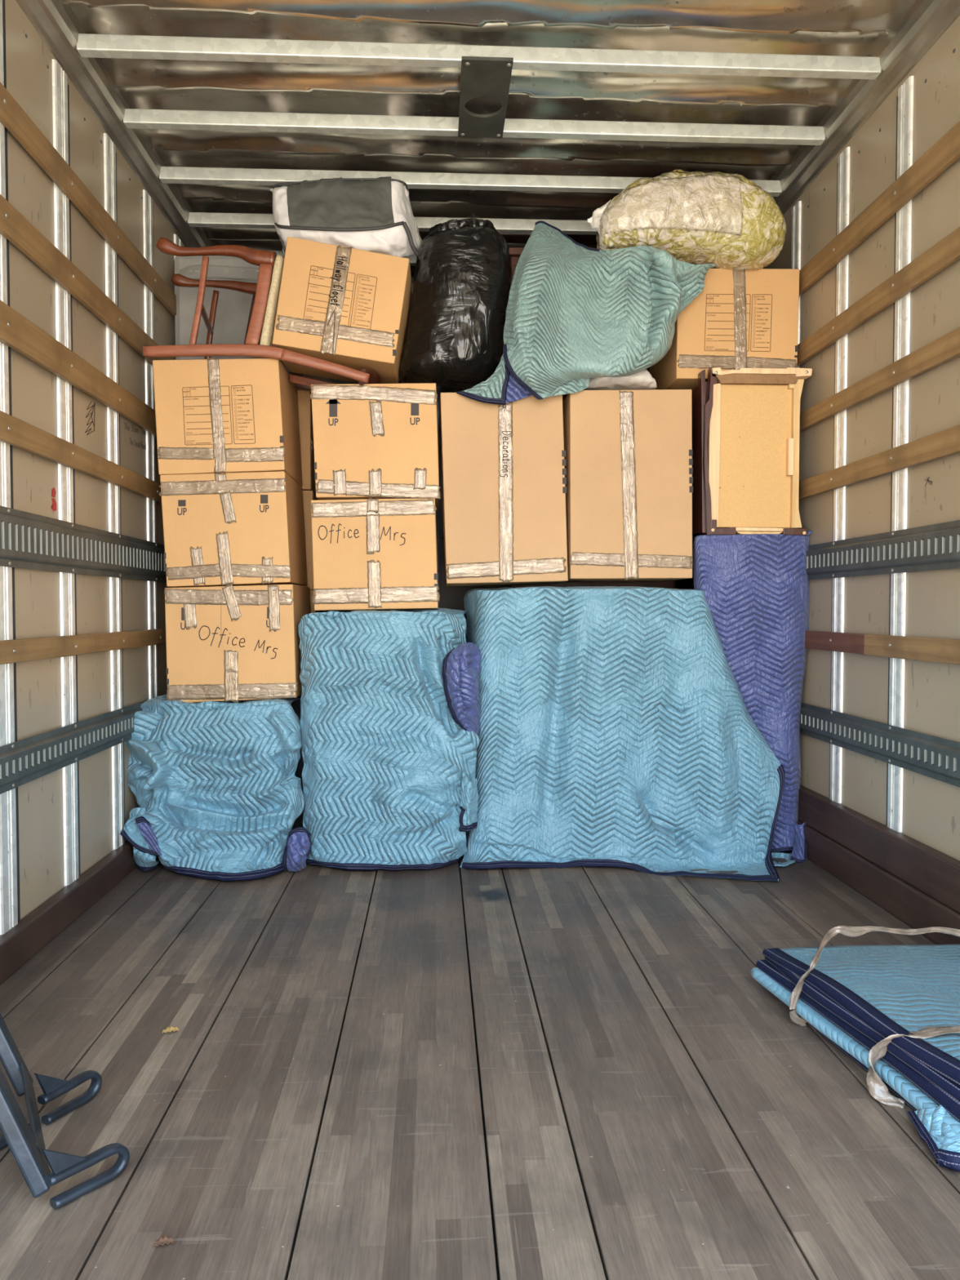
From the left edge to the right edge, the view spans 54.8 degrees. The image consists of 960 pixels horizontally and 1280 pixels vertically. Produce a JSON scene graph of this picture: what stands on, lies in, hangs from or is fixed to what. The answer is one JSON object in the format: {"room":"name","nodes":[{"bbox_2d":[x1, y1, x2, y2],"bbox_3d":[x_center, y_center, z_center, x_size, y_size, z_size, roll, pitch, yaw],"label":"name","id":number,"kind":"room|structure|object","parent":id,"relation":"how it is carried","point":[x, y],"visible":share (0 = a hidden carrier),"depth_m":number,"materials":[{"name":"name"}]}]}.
{"room":"cargo space","nodes":[
{"label":"cargo space","id":0,"kind":"room"},
{"bbox_2d":[4,0,185,919],"bbox_3d":[-1.266,-0.464,2.678,0.043,2.790,5.200,0,2,-3],"label":"wall","id":1,"kind":"structure","parent":0,"point":[28,60],"depth_m":2.90,"materials":[{"name":"grey paint"}]},
{"bbox_2d":[0,0,20,934],"bbox_3d":[-1.228,-0.466,2.386,0.012,2.443,0.120,0,2,-3],"label":"wall post","id":2,"kind":"object","parent":1,"relation":"attached to","point":[10,903],"visible":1,"depth_m":2.39,"materials":[{"name":"metal"}]},
{"bbox_2d":[52,58,79,886],"bbox_3d":[-1.248,-0.480,2.807,0.012,2.443,0.120,0,2,-3],"label":"wall post","id":3,"kind":"object","parent":1,"relation":"attached to","point":[60,88],"visible":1,"depth_m":2.78,"materials":[{"name":"metal"}]},
{"bbox_2d":[0,840,136,984],"bbox_3d":[-1.227,0.791,2.721,0.041,0.098,5.200,0,2,-3],"label":"baseboard","id":4,"kind":"structure","parent":1,"relation":"attached to","point":[33,932],"depth_m":2.67,"materials":[{"name":"brown wood"}]},
{"bbox_2d":[0,299,156,436],"bbox_3d":[-1.225,-0.816,2.668,0.022,0.095,5.200,0,2,-3],"label":"wall slat","id":5,"kind":"object","parent":1,"relation":"attached to","point":[17,332],"visible":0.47,"depth_m":2.75,"materials":[{"name":"brown wood"}]},
{"bbox_2d":[0,410,161,502],"bbox_3d":[-1.225,-0.552,2.677,0.022,0.072,5.200,0,2,-3],"label":"wall slat","id":6,"kind":"object","parent":1,"relation":"attached to","point":[15,432],"visible":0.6,"depth_m":2.76,"materials":[{"name":"brown wood"}]},
{"bbox_2d":[0,628,165,664],"bbox_3d":[-1.225,0.018,2.696,0.022,0.064,5.200,0,2,-3],"label":"wall slat","id":7,"kind":"object","parent":1,"relation":"attached to","point":[15,651],"visible":0.63,"depth_m":2.78,"materials":[{"name":"brown wood"}]},
{"bbox_2d":[0,506,166,582],"bbox_3d":[-1.227,-0.275,2.686,0.018,0.152,5.200,0,2,-3],"label":"track","id":8,"kind":"object","parent":1,"relation":"attached to","point":[28,540],"visible":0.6,"depth_m":2.79,"materials":[{"name":"grey metal"}]},
{"bbox_2d":[0,693,166,794],"bbox_3d":[-1.227,0.318,2.706,0.018,0.119,5.200,0,2,-3],"label":"track","id":9,"kind":"object","parent":1,"relation":"attached to","point":[22,762],"visible":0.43,"depth_m":2.70,"materials":[{"name":"grey metal"}]},
{"bbox_2d":[0,194,174,364],"bbox_3d":[-1.225,-1.087,2.659,0.022,0.090,5.200,0,2,-3],"label":"wall slat","id":10,"kind":"object","parent":1,"relation":"attached to","point":[14,226],"visible":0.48,"depth_m":2.75,"materials":[{"name":"brown wood"}]},
{"bbox_2d":[0,82,176,316],"bbox_3d":[-1.225,-1.368,2.650,0.022,0.086,5.200,0,2,-3],"label":"wall slat","id":11,"kind":"object","parent":1,"relation":"attached to","point":[14,118],"visible":0.67,"depth_m":2.81,"materials":[{"name":"brown wood"}]},
{"bbox_2d":[15,0,213,247],"bbox_3d":[-1.220,-1.781,2.637,0.084,0.155,5.200,0,2,-3],"label":"roof rail","id":12,"kind":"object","parent":1,"relation":"attached to","point":[55,23],"depth_m":3.04,"materials":[{"name":"metal"}]},
{"bbox_2d":[103,133,124,850],"bbox_3d":[-1.269,-0.493,3.228,0.012,2.443,0.120,0,2,-3],"label":"wall post","id":13,"kind":"object","parent":1,"relation":"attached to","point":[109,151],"visible":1,"depth_m":3.20,"materials":[{"name":"metal"}]},
{"bbox_2d":[142,189,158,699],"bbox_3d":[-1.289,-0.507,3.648,0.012,2.443,0.120,0,2,-3],"label":"wall post","id":14,"kind":"object","parent":1,"relation":"attached to","point":[148,214],"visible":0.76,"depth_m":3.61,"materials":[{"name":"metal"}]},
{"bbox_2d":[173,234,182,259],"bbox_3d":[-1.309,-0.521,4.069,0.012,2.443,0.120,0,2,-3],"label":"wall post","id":15,"kind":"object","parent":1,"relation":"attached to","point":[177,241],"visible":0.05,"depth_m":3.98,"materials":[{"name":"metal"}]},
{"bbox_2d":[0,831,959,1279],"bbox_3d":[0.027,0.883,2.785,2.552,0.090,5.200,0,2,-3],"label":"floor","id":16,"kind":"structure","parent":0,"point":[450,1072],"depth_m":1.80,"materials":[{"name":"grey wood"}]},
{"bbox_2d":[0,1013,129,1209],"bbox_3d":[-0.861,0.472,1.587,0.561,0.807,0.378,0,2,-3],"label":"hand truck","id":17,"kind":"object","parent":16,"relation":"on","point":[26,1144],"visible":1,"depth_m":1.48,"materials":[{"name":"grey metal"}]},
{"bbox_2d":[153,1235,173,1246],"bbox_3d":[-0.462,0.879,1.351,0.021,0.011,0.021,1,2,30],"label":"dry leaf","id":18,"kind":"object","parent":16,"relation":"on","point":[162,1240],"visible":1,"depth_m":1.35,"materials":[{"name":"brown plant"}]},
{"bbox_2d":[162,1026,178,1033],"bbox_3d":[-0.679,0.857,2.031,0.027,0.011,0.027,1,2,24],"label":"dry leaf","id":19,"kind":"object","parent":16,"relation":"on","point":[171,1028],"visible":1,"depth_m":2.03,"materials":[{"name":"plant"}]},
{"bbox_2d":[120,694,311,881],"bbox_3d":[-0.974,0.507,3.488,0.682,0.604,0.764,0,2,-9],"label":"blanket","id":20,"kind":"object","parent":16,"relation":"on","point":[215,785],"visible":0.96,"depth_m":3.30,"materials":[{"name":"blue fabric"}]},
{"bbox_2d":[164,583,310,702],"bbox_3d":[-0.919,0.006,3.605,0.479,0.437,0.464,0,2,-3],"label":"box","id":21,"kind":"object","parent":20,"relation":"on","point":[228,642],"visible":0.96,"depth_m":3.38,"materials":[{"name":"cardboard"}]},
{"bbox_2d":[180,607,186,629],"bbox_3d":[-1.071,-0.077,3.366,0.034,0.081,0.001,0,2,-3],"label":"print","id":22,"kind":"object","parent":21,"relation":"attached to","point":[182,608],"depth_m":3.37},
{"bbox_2d":[159,471,307,587],"bbox_3d":[-0.937,-0.412,3.600,0.478,0.423,0.464,0,2,-3],"label":"box","id":23,"kind":"object","parent":21,"relation":"on","point":[237,529],"visible":0.98,"depth_m":3.37,"materials":[{"name":"cardboard"}]},
{"bbox_2d":[177,499,186,515],"bbox_3d":[-1.082,-0.481,3.362,0.034,0.056,0.001,0,2,-3],"label":"print","id":24,"kind":"object","parent":23,"relation":"attached to","point":[180,502],"depth_m":3.36},
{"bbox_2d":[152,356,302,486],"bbox_3d":[-0.955,-0.818,3.581,0.476,0.425,0.465,0,2,-3],"label":"box","id":25,"kind":"object","parent":23,"relation":"on","point":[213,415],"visible":0.99,"depth_m":3.35,"materials":[{"name":"cardboard"}]},
{"bbox_2d":[182,384,255,444],"bbox_3d":[-0.945,-0.815,3.353,0.261,0.220,0.001,0,2,-3],"label":"print","id":26,"kind":"object","parent":25,"relation":"attached to","point":[249,384],"depth_m":3.35},
{"bbox_2d":[280,435,284,442],"bbox_3d":[-0.721,-0.730,3.366,0.015,0.025,0.001,0,2,-3],"label":"print","id":27,"kind":"object","parent":25,"relation":"attached to","point":[282,437],"depth_m":3.37},
{"bbox_2d":[259,494,269,512],"bbox_3d":[-0.786,-0.497,3.376,0.034,0.064,0.001,0,2,-3],"label":"print","id":28,"kind":"object","parent":23,"relation":"attached to","point":[264,498],"depth_m":3.38},
{"bbox_2d":[266,607,269,627],"bbox_3d":[-0.763,-0.083,3.381,0.035,0.075,0.001,0,2,-3],"label":"print","id":29,"kind":"object","parent":21,"relation":"attached to","point":[267,607],"depth_m":3.38},
{"bbox_2d":[290,699,303,830],"bbox_3d":[-0.937,0.495,4.128,0.545,0.597,0.520,0,2,-3],"label":"crate","id":30,"kind":"object","parent":16,"relation":"on","point":[295,704],"visible":0.02,"depth_m":3.89,"materials":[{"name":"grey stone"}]},
{"bbox_2d":[310,590,328,613],"bbox_3d":[-0.937,-0.010,4.094,0.480,0.410,0.455,0,2,-3],"label":"box","id":31,"kind":"object","parent":30,"relation":"on","point":[312,605],"visible":0.02,"depth_m":3.87,"materials":[{"name":"cardboard"}]},
{"bbox_2d":[301,490,318,590],"bbox_3d":[-0.935,-0.424,4.080,0.460,0.413,0.455,0,2,-3],"label":"box","id":32,"kind":"object","parent":31,"relation":"on","point":[308,495],"visible":0.15,"depth_m":3.86,"materials":[{"name":"cardboard"}]},
{"bbox_2d":[297,390,315,493],"bbox_3d":[-0.933,-0.840,4.067,0.440,0.410,0.455,0,2,-3],"label":"box","id":33,"kind":"object","parent":32,"relation":"on","point":[304,402],"visible":0.14,"depth_m":3.85,"materials":[{"name":"cardboard"}]},
{"bbox_2d":[173,255,302,390],"bbox_3d":[-1.049,-1.342,4.053,0.500,0.585,0.377,0,2,-3],"label":"upholstered bench","id":34,"kind":"object","parent":33,"relation":"on","point":[233,307],"visible":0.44,"depth_m":3.88,"materials":[{"name":"grey fabric"}]},
{"bbox_2d":[297,607,480,871],"bbox_3d":[-0.359,0.341,3.567,0.698,0.933,0.669,0,2,-3],"label":"blanket","id":35,"kind":"object","parent":16,"relation":"on","point":[389,781],"visible":0.94,"depth_m":3.31,"materials":[{"name":"blue fabric"}]},
{"bbox_2d":[310,497,439,610],"bbox_3d":[-0.396,-0.323,3.628,0.473,0.416,0.464,0,2,-3],"label":"box","id":36,"kind":"object","parent":35,"relation":"on","point":[369,554],"visible":0.99,"depth_m":3.40,"materials":[{"name":"cardboard"}]},
{"bbox_2d":[310,382,440,509],"bbox_3d":[-0.393,-0.737,3.611,0.476,0.424,0.464,0,2,-3],"label":"box","id":37,"kind":"object","parent":36,"relation":"on","point":[373,441],"visible":0.95,"depth_m":3.38,"materials":[{"name":"cardboard"}]},
{"bbox_2d":[142,236,381,391],"bbox_3d":[-0.821,-1.190,3.537,0.879,0.530,0.450,0,2,-3],"label":"wooden chair","id":38,"kind":"object","parent":37,"relation":"on","point":[263,311],"visible":0.65,"depth_m":3.33,"materials":[{"name":"brown wood"}]},
{"bbox_2d":[272,236,412,383],"bbox_3d":[-0.512,-1.233,3.538,0.498,0.451,0.404,0,2,-3],"label":"box","id":39,"kind":"object","parent":38,"relation":"on","point":[349,307],"visible":0.98,"depth_m":3.34,"materials":[{"name":"cardboard"}]},
{"bbox_2d":[303,265,377,328],"bbox_3d":[-0.504,-1.234,3.340,0.267,0.228,0.001,0,2,-3],"label":"print","id":40,"kind":"object","parent":39,"relation":"attached to","point":[311,265],"depth_m":3.34},
{"bbox_2d":[270,176,422,257],"bbox_3d":[-0.514,-1.606,3.656,0.596,0.320,0.446,0,2,-3],"label":"bag","id":41,"kind":"object","parent":39,"relation":"on","point":[373,215],"visible":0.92,"depth_m":3.47,"materials":[{"name":"grey fabric"}]},
{"bbox_2d":[392,349,395,355],"bbox_3d":[-0.310,-1.041,3.356,0.013,0.023,0.001,0,2,-3],"label":"print","id":42,"kind":"object","parent":39,"relation":"attached to","point":[393,350],"depth_m":3.36},
{"bbox_2d":[325,399,341,426],"bbox_3d":[-0.534,-0.832,3.372,0.057,0.105,0.001,0,2,-3],"label":"print","id":43,"kind":"object","parent":37,"relation":"attached to","point":[332,403],"depth_m":3.37},
{"bbox_2d":[409,403,419,425],"bbox_3d":[-0.237,-0.827,3.386,0.036,0.081,0.001,0,2,-3],"label":"print","id":44,"kind":"object","parent":37,"relation":"attached to","point":[414,406],"depth_m":3.39},
{"bbox_2d":[434,573,438,579],"bbox_3d":[-0.162,-0.234,3.414,0.015,0.023,0.001,0,2,-3],"label":"print","id":45,"kind":"object","parent":36,"relation":"attached to","point":[436,575],"depth_m":3.41},
{"bbox_2d":[441,642,481,733],"bbox_3d":[-0.053,0.177,3.350,0.095,0.333,0.186,2,3,42],"label":"rolled blanket","id":46,"kind":"object","parent":35,"relation":"on","point":[460,668],"visible":0.99,"depth_m":3.31,"materials":[{"name":"purple fabric"}]},
{"bbox_2d":[459,586,785,881],"bbox_3d":[0.516,0.310,3.535,1.189,1.028,0.856,0,2,-3],"label":"blanket","id":47,"kind":"object","parent":16,"relation":"on","point":[617,729],"visible":0.96,"depth_m":3.39,"materials":[{"name":"blue fabric"}]},
{"bbox_2d":[440,392,568,586],"bbox_3d":[0.081,-0.576,3.674,0.478,0.718,0.464,0,2,-3],"label":"box","id":48,"kind":"object","parent":47,"relation":"on","point":[503,470],"visible":0.98,"depth_m":3.45,"materials":[{"name":"cardboard"}]},
{"bbox_2d":[398,217,511,394],"bbox_3d":[-0.098,-1.313,3.685,0.467,0.641,0.515,0,2,-3],"label":"bag","id":49,"kind":"object","parent":48,"relation":"on","point":[454,341],"visible":0.8,"depth_m":3.48,"materials":[{"name":"black plastic"}]},
{"bbox_2d":[561,449,565,456],"bbox_3d":[0.313,-0.696,3.453,0.015,0.024,0.001,0,2,-3],"label":"print","id":50,"kind":"object","parent":48,"relation":"attached to","point":[563,451],"depth_m":3.45},
{"bbox_2d":[562,486,566,493],"bbox_3d":[0.316,-0.560,3.457,0.015,0.024,0.001,0,2,-3],"label":"print","id":51,"kind":"object","parent":48,"relation":"attached to","point":[564,488],"depth_m":3.46},
{"bbox_2d":[562,477,566,484],"bbox_3d":[0.316,-0.594,3.456,0.015,0.024,0.001,0,2,-3],"label":"print","id":52,"kind":"object","parent":48,"relation":"attached to","point":[564,479],"depth_m":3.46},
{"bbox_2d":[562,468,566,475],"bbox_3d":[0.315,-0.628,3.455,0.015,0.024,0.001,0,2,-3],"label":"print","id":53,"kind":"object","parent":48,"relation":"attached to","point":[564,470],"depth_m":3.45},
{"bbox_2d":[562,459,566,465],"bbox_3d":[0.314,-0.662,3.454,0.015,0.024,0.001,0,2,-3],"label":"print","id":54,"kind":"object","parent":48,"relation":"attached to","point":[564,461],"depth_m":3.45},
{"bbox_2d":[562,389,693,582],"bbox_3d":[0.555,-0.588,3.687,0.470,0.714,0.464,0,2,-3],"label":"box","id":55,"kind":"object","parent":47,"relation":"on","point":[629,453],"visible":0.96,"depth_m":3.46,"materials":[{"name":"cardboard"}]},
{"bbox_2d":[456,220,716,404],"bbox_3d":[0.402,-1.259,3.444,0.920,0.792,0.402,1,2,16],"label":"blanket","id":56,"kind":"object","parent":55,"relation":"on","point":[576,313],"visible":1,"depth_m":3.38,"materials":[{"name":"teal fabric"}]},
{"bbox_2d":[585,368,657,390],"bbox_3d":[0.538,-1.002,3.560,0.272,0.090,0.185,0,2,-3],"label":"plastic bag","id":57,"kind":"object","parent":55,"relation":"on","point":[643,380],"visible":0.59,"depth_m":3.50,"materials":[{"name":"white plastic"}]},
{"bbox_2d":[688,486,693,492],"bbox_3d":[0.792,-0.565,3.470,0.015,0.024,0.001,0,2,-3],"label":"print","id":58,"kind":"object","parent":55,"relation":"attached to","point":[691,488],"depth_m":3.47},
{"bbox_2d":[688,476,693,483],"bbox_3d":[0.791,-0.599,3.469,0.015,0.024,0.001,0,2,-3],"label":"print","id":59,"kind":"object","parent":55,"relation":"attached to","point":[691,478],"depth_m":3.47},
{"bbox_2d":[688,467,693,474],"bbox_3d":[0.790,-0.633,3.468,0.015,0.024,0.001,0,2,-3],"label":"print","id":60,"kind":"object","parent":55,"relation":"attached to","point":[691,469],"depth_m":3.47},
{"bbox_2d":[688,458,693,465],"bbox_3d":[0.790,-0.667,3.466,0.014,0.024,0.001,0,2,-3],"label":"print","id":61,"kind":"object","parent":55,"relation":"attached to","point":[691,460],"depth_m":3.47},
{"bbox_2d":[688,449,693,456],"bbox_3d":[0.789,-0.701,3.465,0.014,0.024,0.001,0,2,-3],"label":"print","id":62,"kind":"object","parent":55,"relation":"attached to","point":[691,451],"depth_m":3.47},
{"bbox_2d":[692,530,812,866],"bbox_3d":[1.058,0.192,3.644,0.505,1.264,0.688,0,2,-3],"label":"blanket","id":63,"kind":"object","parent":16,"relation":"on","point":[756,587],"visible":0.77,"depth_m":3.49,"materials":[{"name":"purple fabric"}]},
{"bbox_2d":[691,367,812,537],"bbox_3d":[1.031,-0.716,3.711,0.417,0.626,0.484,0,2,-3],"label":"wooden furniture piece","id":64,"kind":"object","parent":63,"relation":"on","point":[746,422],"visible":0.97,"depth_m":3.50,"materials":[{"name":"brown wood"}]},
{"bbox_2d":[648,268,799,391],"bbox_3d":[0.974,-1.216,3.761,0.478,0.428,0.464,0,2,-3],"label":"box","id":65,"kind":"object","parent":64,"relation":"on","point":[748,318],"visible":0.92,"depth_m":3.53,"materials":[{"name":"cardboard"}]},
{"bbox_2d":[586,168,786,271],"bbox_3d":[0.771,-1.571,3.482,0.749,0.344,0.338,0,2,-3],"label":"bag","id":66,"kind":"object","parent":65,"relation":"on","point":[726,220],"visible":0.86,"depth_m":3.35,"materials":[{"name":"yellow plastic"}]},
{"bbox_2d":[704,293,772,351],"bbox_3d":[0.986,-1.211,3.533,0.263,0.218,0.001,0,2,-3],"label":"print","id":67,"kind":"object","parent":65,"relation":"attached to","point":[707,294],"depth_m":3.53},
{"bbox_2d":[795,345,798,351],"bbox_3d":[1.213,-1.116,3.547,0.013,0.024,0.001,0,2,-3],"label":"print","id":68,"kind":"object","parent":65,"relation":"attached to","point":[796,346],"depth_m":3.55},
{"bbox_2d":[800,1016,916,1111],"bbox_3d":[1.000,0.849,1.920,0.560,0.038,0.761,0,2,-3],"label":"folded blanket","id":69,"kind":"object","parent":16,"relation":"on","point":[844,1051],"visible":0.05,"depth_m":1.87,"materials":[{"name":"blue fabric"}]},
{"bbox_2d":[750,967,959,1137],"bbox_3d":[0.982,0.823,1.918,0.595,0.050,0.760,0,2,-3],"label":"folded blanket","id":70,"kind":"object","parent":69,"relation":"on","point":[917,1099],"visible":0.22,"depth_m":1.87,"materials":[{"name":"blue fabric"}]},
{"bbox_2d":[755,959,959,1122],"bbox_3d":[0.989,0.798,1.917,0.581,0.051,0.761,0,2,-3],"label":"folded blanket","id":71,"kind":"object","parent":70,"relation":"on","point":[950,1104],"visible":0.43,"depth_m":1.83,"materials":[{"name":"blue fabric"}]},
{"bbox_2d":[764,956,959,1102],"bbox_3d":[1.000,0.779,1.917,0.560,0.054,0.761,0,2,-3],"label":"folded blanket","id":72,"kind":"object","parent":71,"relation":"on","point":[952,1089],"visible":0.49,"depth_m":1.84,"materials":[{"name":"blue fabric"}]},
{"bbox_2d":[762,943,959,1086],"bbox_3d":[0.997,0.760,1.917,0.565,0.063,0.761,0,2,-3],"label":"folded blanket","id":73,"kind":"object","parent":72,"relation":"on","point":[904,989],"visible":0.99,"depth_m":2.00,"materials":[{"name":"blue fabric"}]},
{"bbox_2d":[789,924,959,1026],"bbox_3d":[0.918,0.742,2.065,0.459,0.247,0.082,0,2,-5],"label":"strap","id":74,"kind":"object","parent":73,"relation":"on","point":[848,931],"visible":1,"depth_m":2.06,"materials":[{"name":"beige fabric"}]},
{"bbox_2d":[865,1025,959,1108],"bbox_3d":[0.929,0.802,1.763,0.377,0.144,0.067,0,2,-3],"label":"strap","id":75,"kind":"object","parent":73,"relation":"on","point":[877,1088],"visible":1,"depth_m":1.76,"materials":[{"name":"beige fabric"}]},
{"bbox_2d":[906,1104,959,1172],"bbox_3d":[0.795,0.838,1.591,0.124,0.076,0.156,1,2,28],"label":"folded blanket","id":76,"kind":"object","parent":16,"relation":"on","point":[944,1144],"visible":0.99,"depth_m":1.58,"materials":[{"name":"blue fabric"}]},
{"bbox_2d":[62,0,915,283],"bbox_3d":[0.027,-1.816,2.696,2.592,0.080,5.200,0,2,-3],"label":"ceiling","id":77,"kind":"structure","parent":0,"point":[841,28],"depth_m":3.08,"materials":[{"name":"metal"}]},
{"bbox_2d":[269,250,417,266],"bbox_3d":[-0.058,-1.822,4.446,2.430,0.048,0.042,0,2,-3],"label":"roof beam","id":78,"kind":"structure","parent":77,"relation":"attached to","point":[412,259],"depth_m":4.41,"materials":[{"name":"metal"}]},
{"bbox_2d":[187,212,596,235],"bbox_3d":[-0.038,-1.808,4.036,2.430,0.048,0.042,0,2,-3],"label":"roof beam","id":79,"kind":"structure","parent":77,"relation":"attached to","point":[195,219],"depth_m":4.01,"materials":[{"name":"metal"}]},
{"bbox_2d":[159,166,782,196],"bbox_3d":[-0.018,-1.795,3.627,2.430,0.048,0.042,0,2,-3],"label":"roof beam","id":80,"kind":"structure","parent":77,"relation":"attached to","point":[168,175],"depth_m":3.60,"materials":[{"name":"metal"}]},
{"bbox_2d":[123,108,825,145],"bbox_3d":[0.002,-1.781,3.218,2.430,0.048,0.042,0,2,-3],"label":"roof beam","id":81,"kind":"structure","parent":77,"relation":"attached to","point":[139,118],"depth_m":3.20,"materials":[{"name":"metal"}]},
{"bbox_2d":[457,56,513,137],"bbox_3d":[0.012,-1.741,2.990,0.154,0.014,0.453,0,2,-3],"label":"bracket","id":82,"kind":"object","parent":81,"relation":"attached to","point":[481,77],"visible":1,"depth_m":2.93,"materials":[{"name":"black metal"}]},
{"bbox_2d":[76,33,881,79],"bbox_3d":[0.021,-1.768,2.808,2.430,0.048,0.042,0,2,-3],"label":"roof beam","id":83,"kind":"structure","parent":77,"relation":"attached to","point":[88,45],"depth_m":2.79,"materials":[{"name":"metal"}]},
{"bbox_2d":[302,326,678,617],"bbox_3d":[-0.100,-0.572,5.356,2.552,2.750,0.040,0,2,-3],"label":"wall","id":84,"kind":"structure","parent":0,"point":[451,597],"depth_m":5.34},
{"bbox_2d":[692,15,959,861],"bbox_3d":[1.320,-0.468,2.803,0.043,2.790,5.200,0,2,-3],"label":"wall","id":85,"kind":"structure","parent":0,"point":[931,813],"depth_m":2.97,"materials":[{"name":"grey paint"}]},
{"bbox_2d":[791,200,801,368],"bbox_3d":[1.251,-0.580,3.715,0.012,2.287,0.097,0,2,-3],"label":"wall post","id":86,"kind":"object","parent":85,"relation":"attached to","point":[796,210],"visible":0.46,"depth_m":3.65,"materials":[{"name":"metal"}]},
{"bbox_2d":[675,520,959,589],"bbox_3d":[1.280,-0.270,2.808,0.018,0.130,5.200,0,2,-3],"label":"track","id":87,"kind":"object","parent":85,"relation":"attached to","point":[932,547],"visible":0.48,"depth_m":2.89,"materials":[{"name":"grey metal"}]},
{"bbox_2d":[829,146,849,803],"bbox_3d":[1.272,-0.566,3.289,0.012,2.287,0.097,0,2,-3],"label":"wall post","id":88,"kind":"object","parent":85,"relation":"attached to","point":[843,158],"visible":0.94,"depth_m":3.27,"materials":[{"name":"metal"}]},
{"bbox_2d":[773,0,959,215],"bbox_3d":[1.273,-1.785,2.757,0.084,0.155,5.200,0,2,-3],"label":"roof rail","id":89,"kind":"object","parent":85,"relation":"attached to","point":[926,21],"depth_m":2.96,"materials":[{"name":"metal"}]},
{"bbox_2d":[796,226,959,367],"bbox_3d":[1.278,-1.081,2.781,0.022,0.081,5.200,0,2,-3],"label":"wall slat","id":90,"kind":"object","parent":85,"relation":"attached to","point":[945,252],"visible":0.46,"depth_m":2.89,"materials":[{"name":"brown wood"}]},
{"bbox_2d":[797,784,959,944],"bbox_3d":[1.276,0.715,2.840,0.051,0.243,5.200,0,2,-3],"label":"baseboard","id":91,"kind":"structure","parent":85,"relation":"attached to","point":[917,883],"depth_m":2.87,"materials":[{"name":"brown wood"}]},
{"bbox_2d":[799,120,959,296],"bbox_3d":[1.278,-1.358,2.772,0.022,0.090,5.200,0,2,-3],"label":"wall slat","id":92,"kind":"object","parent":85,"relation":"attached to","point":[946,150],"visible":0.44,"depth_m":2.88,"materials":[{"name":"brown wood"}]},
{"bbox_2d":[799,424,959,499],"bbox_3d":[1.278,-0.554,2.798,0.022,0.072,5.200,0,2,-3],"label":"wall slat","id":93,"kind":"object","parent":85,"relation":"attached to","point":[946,442],"visible":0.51,"depth_m":2.88,"materials":[{"name":"brown wood"}]},
{"bbox_2d":[800,702,959,787],"bbox_3d":[1.280,0.329,2.828,0.018,0.120,5.200,0,2,-3],"label":"track","id":94,"kind":"object","parent":85,"relation":"attached to","point":[935,757],"visible":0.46,"depth_m":2.90,"materials":[{"name":"grey metal"}]},
{"bbox_2d":[800,326,959,431],"bbox_3d":[1.278,-0.816,2.790,0.022,0.070,5.200,0,2,-3],"label":"wall slat","id":95,"kind":"object","parent":85,"relation":"attached to","point":[945,348],"visible":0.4,"depth_m":2.87,"materials":[{"name":"brown wood"}]},
{"bbox_2d":[804,630,959,664],"bbox_3d":[1.278,0.021,2.817,0.022,0.071,5.200,0,2,-3],"label":"wall slat","id":96,"kind":"object","parent":85,"relation":"attached to","point":[915,648],"visible":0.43,"depth_m":2.87,"materials":[{"name":"brown wood"}]},
{"bbox_2d":[886,75,913,832],"bbox_3d":[1.292,-0.551,2.863,0.012,2.287,0.097,0,2,-3],"label":"wall post","id":97,"kind":"object","parent":85,"relation":"attached to","point":[904,101],"visible":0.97,"depth_m":2.84,"materials":[{"name":"metal"}]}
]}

